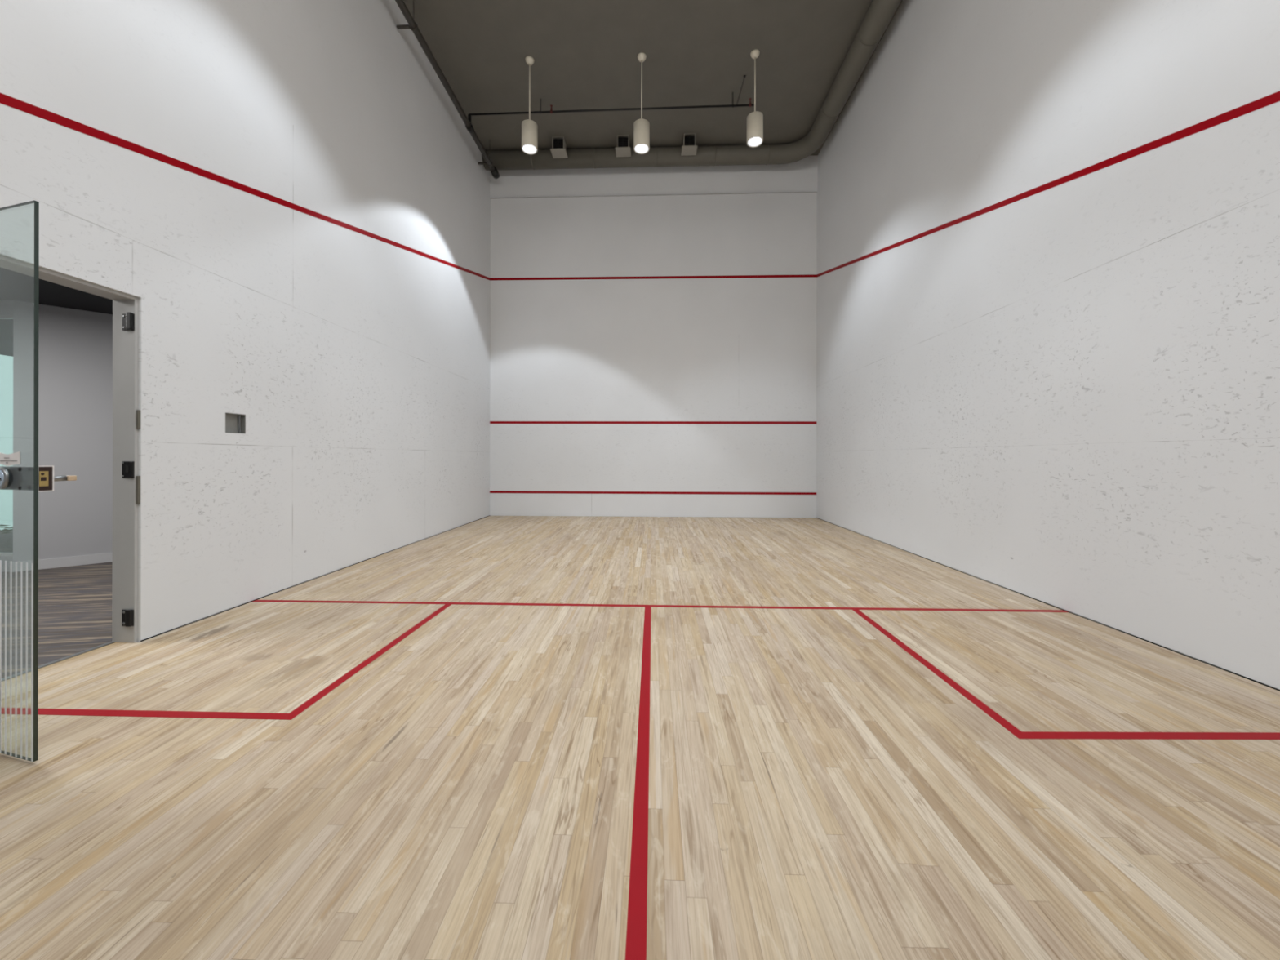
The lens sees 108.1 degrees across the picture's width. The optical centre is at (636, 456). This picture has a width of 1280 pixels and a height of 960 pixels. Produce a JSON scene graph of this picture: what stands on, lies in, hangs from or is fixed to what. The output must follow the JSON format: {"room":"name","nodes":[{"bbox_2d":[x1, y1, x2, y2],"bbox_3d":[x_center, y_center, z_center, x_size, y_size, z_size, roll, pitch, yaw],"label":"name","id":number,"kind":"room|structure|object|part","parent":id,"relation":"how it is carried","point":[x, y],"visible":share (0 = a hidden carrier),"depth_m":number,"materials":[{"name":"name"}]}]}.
{"room":"sports hall","nodes":[
{"label":"sports hall","id":0,"kind":"room"},
{"bbox_2d":[0,267,112,356],"bbox_3d":[-6.684,-1.635,4.195,6.804,0.080,9.300,0,0,2],"label":"ceiling","id":1,"kind":"structure","parent":0,"point":[14,286],"depth_m":4.64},
{"bbox_2d":[13,300,112,562],"bbox_3d":[-4.859,-0.207,6.277,4.300,2.770,0.120,0,0,-44],"label":"wall","id":2,"kind":"structure","parent":0,"point":[75,346],"depth_m":4.96,"materials":[{"name":"grey paint"}]},
{"bbox_2d":[0,300,13,572],"bbox_3d":[-7.561,-0.212,4.827,2.410,2.770,0.100,0,0,2],"label":"window","id":3,"kind":"structure","parent":2,"relation":"in","point":[6,306],"depth_m":4.74,"materials":[{"name":"grey paint"}]},
{"bbox_3d":[-7.560,-1.434,4.807,2.410,0.025,0.040,0,0,2],"label":"frame","id":4,"kind":"part","parent":3,"relation":"part of","materials":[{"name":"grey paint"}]},
{"bbox_3d":[-7.564,1.001,4.807,2.410,0.025,0.040,0,0,2],"label":"frame","id":5,"kind":"part","parent":3,"relation":"part of","materials":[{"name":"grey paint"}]},
{"bbox_2d":[12,552,112,572],"bbox_3d":[-4.814,1.129,6.229,4.300,0.100,0.014,0,0,-44],"label":"baseboard","id":6,"kind":"structure","parent":2,"relation":"attached to","point":[101,557],"depth_m":4.97,"materials":[{"name":"paint"}]},
{"bbox_2d":[0,0,490,642],"bbox_3d":[-3.188,-2.329,4.438,0.163,7.180,9.798,0,0,2],"label":"wall","id":7,"kind":"structure","parent":0,"point":[293,200],"depth_m":3.88,"materials":[{"name":"paint"}]},
{"bbox_2d":[0,200,76,761],"bbox_3d":[-2.731,0.092,1.944,0.920,2.156,0.141,0,0,15],"label":"door","id":8,"kind":"structure","parent":7,"relation":"in","point":[37,478],"depth_m":1.79,"materials":[{"name":"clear glass"}]},
{"bbox_3d":[-2.497,0.085,1.819,0.072,0.072,0.014,0,0,15],"label":"turn knob","id":9,"kind":"part","parent":8,"relation":"part of","materials":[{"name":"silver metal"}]},
{"bbox_3d":[-2.747,0.093,1.899,0.914,2.151,0.012,0,0,15],"label":"glass panel","id":10,"kind":"part","parent":8,"relation":"part of","materials":[{"name":"clear glass"}]},
{"bbox_3d":[-2.297,0.085,1.798,0.002,0.058,0.024,0,0,15],"label":"brass plate","id":11,"kind":"part","parent":8,"relation":"part of","materials":[{"name":"gold metal"}]},
{"bbox_3d":[-2.298,0.085,1.807,0.004,0.100,0.040,0,0,15],"label":"plate","id":12,"kind":"part","parent":8,"relation":"part of","materials":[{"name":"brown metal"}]},
{"bbox_3d":[-2.317,0.087,1.853,0.022,0.022,0.052,0,0,15],"label":"lever handle","id":13,"kind":"part","parent":8,"relation":"part of","materials":[{"name":"metal"}]},
{"bbox_2d":[0,254,140,681],"bbox_3d":[-3.274,0.081,2.481,0.174,2.200,0.981,0,0,2],"label":"trim","id":14,"kind":"structure","parent":7,"relation":"attached to","point":[126,411],"depth_m":2.95,"materials":[{"name":"grey paint"}]},
{"bbox_3d":[-3.226,1.022,2.944,0.075,0.104,0.006,0,0,2],"label":"hinge plate","id":15,"kind":"part","parent":14,"relation":"part of","materials":[{"name":"black paint"}]},
{"bbox_3d":[-3.224,0.082,2.944,0.075,0.104,0.006,0,0,2],"label":"strike plate","id":16,"kind":"part","parent":14,"relation":"part of","materials":[{"name":"black paint"}]},
{"bbox_3d":[-3.222,-0.855,2.944,0.075,0.104,0.006,0,0,2],"label":"hinge plate","id":17,"kind":"part","parent":14,"relation":"part of","materials":[{"name":"black paint"}]},
{"bbox_2d":[225,412,245,433],"bbox_3d":[-3.163,-0.261,3.641,0.038,0.154,0.177,0,0,2],"label":"recessed wall box","id":18,"kind":"object","parent":7,"relation":"attached to","point":[234,423],"visible":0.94,"depth_m":3.67,"materials":[{"name":"grey metal"}]},
{"bbox_3d":[-3.170,-0.261,3.705,0.012,0.134,0.018,0,0,2],"label":"mounting rail","id":19,"kind":"part","parent":18,"relation":"part of","materials":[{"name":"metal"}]},
{"bbox_2d":[0,515,1279,959],"bbox_3d":[-3.365,1.218,4.375,13.436,0.076,9.900,0,0,2],"label":"floor","id":20,"kind":"structure","parent":0,"point":[490,737],"depth_m":1.77,"materials":[{"name":"brown wood"}]},
{"bbox_2d":[403,0,902,155],"bbox_3d":[0.131,-5.972,4.309,6.792,0.120,10.100,0,0,2],"label":"ceiling","id":21,"kind":"structure","parent":0,"point":[584,53],"depth_m":6.94,"materials":[{"name":"grey paint"}]},
{"bbox_2d":[395,0,499,178],"bbox_3d":[-2.966,-5.660,4.324,0.282,0.516,9.426,0,0,2],"label":"pipe","id":22,"kind":"object","parent":21,"relation":"hanging from","point":[411,24],"visible":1,"depth_m":6.71,"materials":[{"name":"black metal"}]},
{"bbox_2d":[521,56,537,154],"bbox_3d":[-1.588,-5.245,6.913,0.234,1.340,0.234,0,0,2],"label":"pendant lamp","id":23,"kind":"object","parent":21,"relation":"hanging from","point":[529,127],"visible":1,"depth_m":6.85,"materials":[{"name":"white metal"}]},
{"bbox_3d":[-1.587,-5.410,6.913,0.019,0.900,0.019,0,0,2],"label":"stem","id":24,"kind":"part","parent":23,"relation":"part of","materials":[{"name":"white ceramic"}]},
{"bbox_3d":[-1.589,-4.770,6.913,0.234,0.389,0.234,0,0,2],"label":"lamp shade","id":25,"kind":"part","parent":23,"relation":"part of","materials":[{"name":"white metal"}]},
{"bbox_2d":[469,75,754,115],"bbox_3d":[-0.438,-5.799,7.487,4.680,0.254,0.366,0,0,4],"label":"pipe","id":26,"kind":"object","parent":21,"relation":"hanging from","point":[750,104],"visible":1,"depth_m":7.60,"materials":[{"name":"black metal"}]},
{"bbox_3d":[1.652,-5.803,7.345,0.036,0.239,0.353,0,0,-12],"label":"brace rod","id":27,"kind":"part","parent":26,"relation":"part of","materials":[{"name":"black paint"}]},
{"bbox_2d":[633,52,649,154],"bbox_3d":[0.081,-5.227,6.852,0.234,1.370,0.234,0,0,2],"label":"pendant lamp","id":28,"kind":"object","parent":21,"relation":"hanging from","point":[641,126],"visible":1,"depth_m":6.79,"materials":[{"name":"white metal"}]},
{"bbox_3d":[0.082,-5.392,6.852,0.019,0.930,0.019,0,0,2],"label":"stem","id":29,"kind":"part","parent":28,"relation":"part of","materials":[{"name":"white metal"}]},
{"bbox_3d":[0.080,-4.737,6.852,0.234,0.389,0.234,0,0,2],"label":"lamp shade","id":30,"kind":"part","parent":28,"relation":"part of","materials":[{"name":"white metal"}]},
{"bbox_2d":[482,0,901,170],"bbox_3d":[0.078,-5.750,4.273,6.369,0.328,9.604,0,0,2],"label":"ventilation duct","id":31,"kind":"object","parent":21,"relation":"attached to","point":[880,13],"visible":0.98,"depth_m":8.71,"materials":[{"name":"metal"}]},
{"bbox_2d":[550,136,568,158],"bbox_3d":[-1.438,-5.784,8.673,0.280,0.248,0.256,0,0,2],"label":"air vent","id":32,"kind":"object","parent":31,"relation":"attached to","point":[558,150],"visible":1,"depth_m":8.62,"materials":[{"name":"grey metal"}]},
{"bbox_2d":[615,134,631,156],"bbox_3d":[-0.238,-5.782,8.630,0.280,0.248,0.256,0,0,2],"label":"air vent","id":33,"kind":"object","parent":31,"relation":"attached to","point":[623,148],"visible":1,"depth_m":8.57,"materials":[{"name":"white metal"}]},
{"bbox_2d":[617,136,627,145],"bbox_3d":[-0.242,-5.789,8.532,0.188,0.219,0.031,0,0,2],"label":"grille","id":34,"kind":"object","parent":33,"relation":"attached to","point":[622,140],"depth_m":8.57,"materials":[{"name":"black metal"}]},
{"bbox_2d":[680,133,697,155],"bbox_3d":[0.981,-5.780,8.586,0.280,0.248,0.256,0,0,2],"label":"air vent","id":35,"kind":"object","parent":31,"relation":"attached to","point":[689,148],"visible":1,"depth_m":8.53,"materials":[{"name":"grey metal"}]},
{"bbox_2d":[746,48,763,147],"bbox_3d":[1.740,-5.257,6.792,0.234,1.305,0.234,0,0,2],"label":"pendant lamp","id":36,"kind":"object","parent":21,"relation":"hanging from","point":[754,119],"visible":1,"depth_m":6.73,"materials":[{"name":"white metal"}]},
{"bbox_3d":[1.741,-5.422,6.792,0.019,0.865,0.019,0,0,2],"label":"stem","id":37,"kind":"part","parent":36,"relation":"part of","materials":[{"name":"white metal"}]},
{"bbox_3d":[1.739,-4.799,6.792,0.234,0.389,0.234,0,0,2],"label":"lamp shade","id":38,"kind":"part","parent":36,"relation":"part of","materials":[{"name":"white metal"}]},
{"bbox_3d":[1.739,-4.682,6.792,0.120,0.065,0.120,0,0,2],"label":"lamp bulb","id":39,"kind":"part","parent":36,"relation":"part of","materials":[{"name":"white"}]},
{"bbox_2d":[489,155,817,517],"bbox_3d":[0.304,-2.322,9.269,6.792,7.180,0.172,0,0,2],"label":"wall","id":40,"kind":"structure","parent":0,"point":[653,331],"depth_m":9.19,"materials":[{"name":"paint"}]},
{"bbox_2d":[816,0,1279,691],"bbox_3d":[3.436,-2.316,4.198,0.163,7.180,9.798,0,0,2],"label":"wall","id":41,"kind":"structure","parent":0,"point":[1047,364],"depth_m":3.58,"materials":[{"name":"paint"}]},
{"label":"outside","id":42,"kind":"structure","parent":0,"visible":0},
{"bbox_2d":[0,520,13,529],"bbox_3d":[-9.374,1.570,10.257,12.600,0.100,10.580,0,0,2],"label":"ground","id":43,"kind":"structure","parent":42,"point":[2,522],"depth_m":10.34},
{"bbox_2d":[0,524,13,533],"bbox_3d":[-9.637,1.320,7.249,5.391,0.442,0.756,0,0,2],"label":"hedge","id":44,"kind":"object","parent":43,"relation":"on","point":[6,531],"visible":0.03,"depth_m":7.30,"materials":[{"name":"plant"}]},
{"bbox_2d":[0,354,13,520],"bbox_3d":[-11.147,-0.908,10.911,9.000,4.850,0.200,0,0,2],"label":"wall","id":45,"kind":"structure","parent":43,"relation":"on","point":[6,362],"depth_m":10.95,"materials":[{"name":"paint"}]}
]}

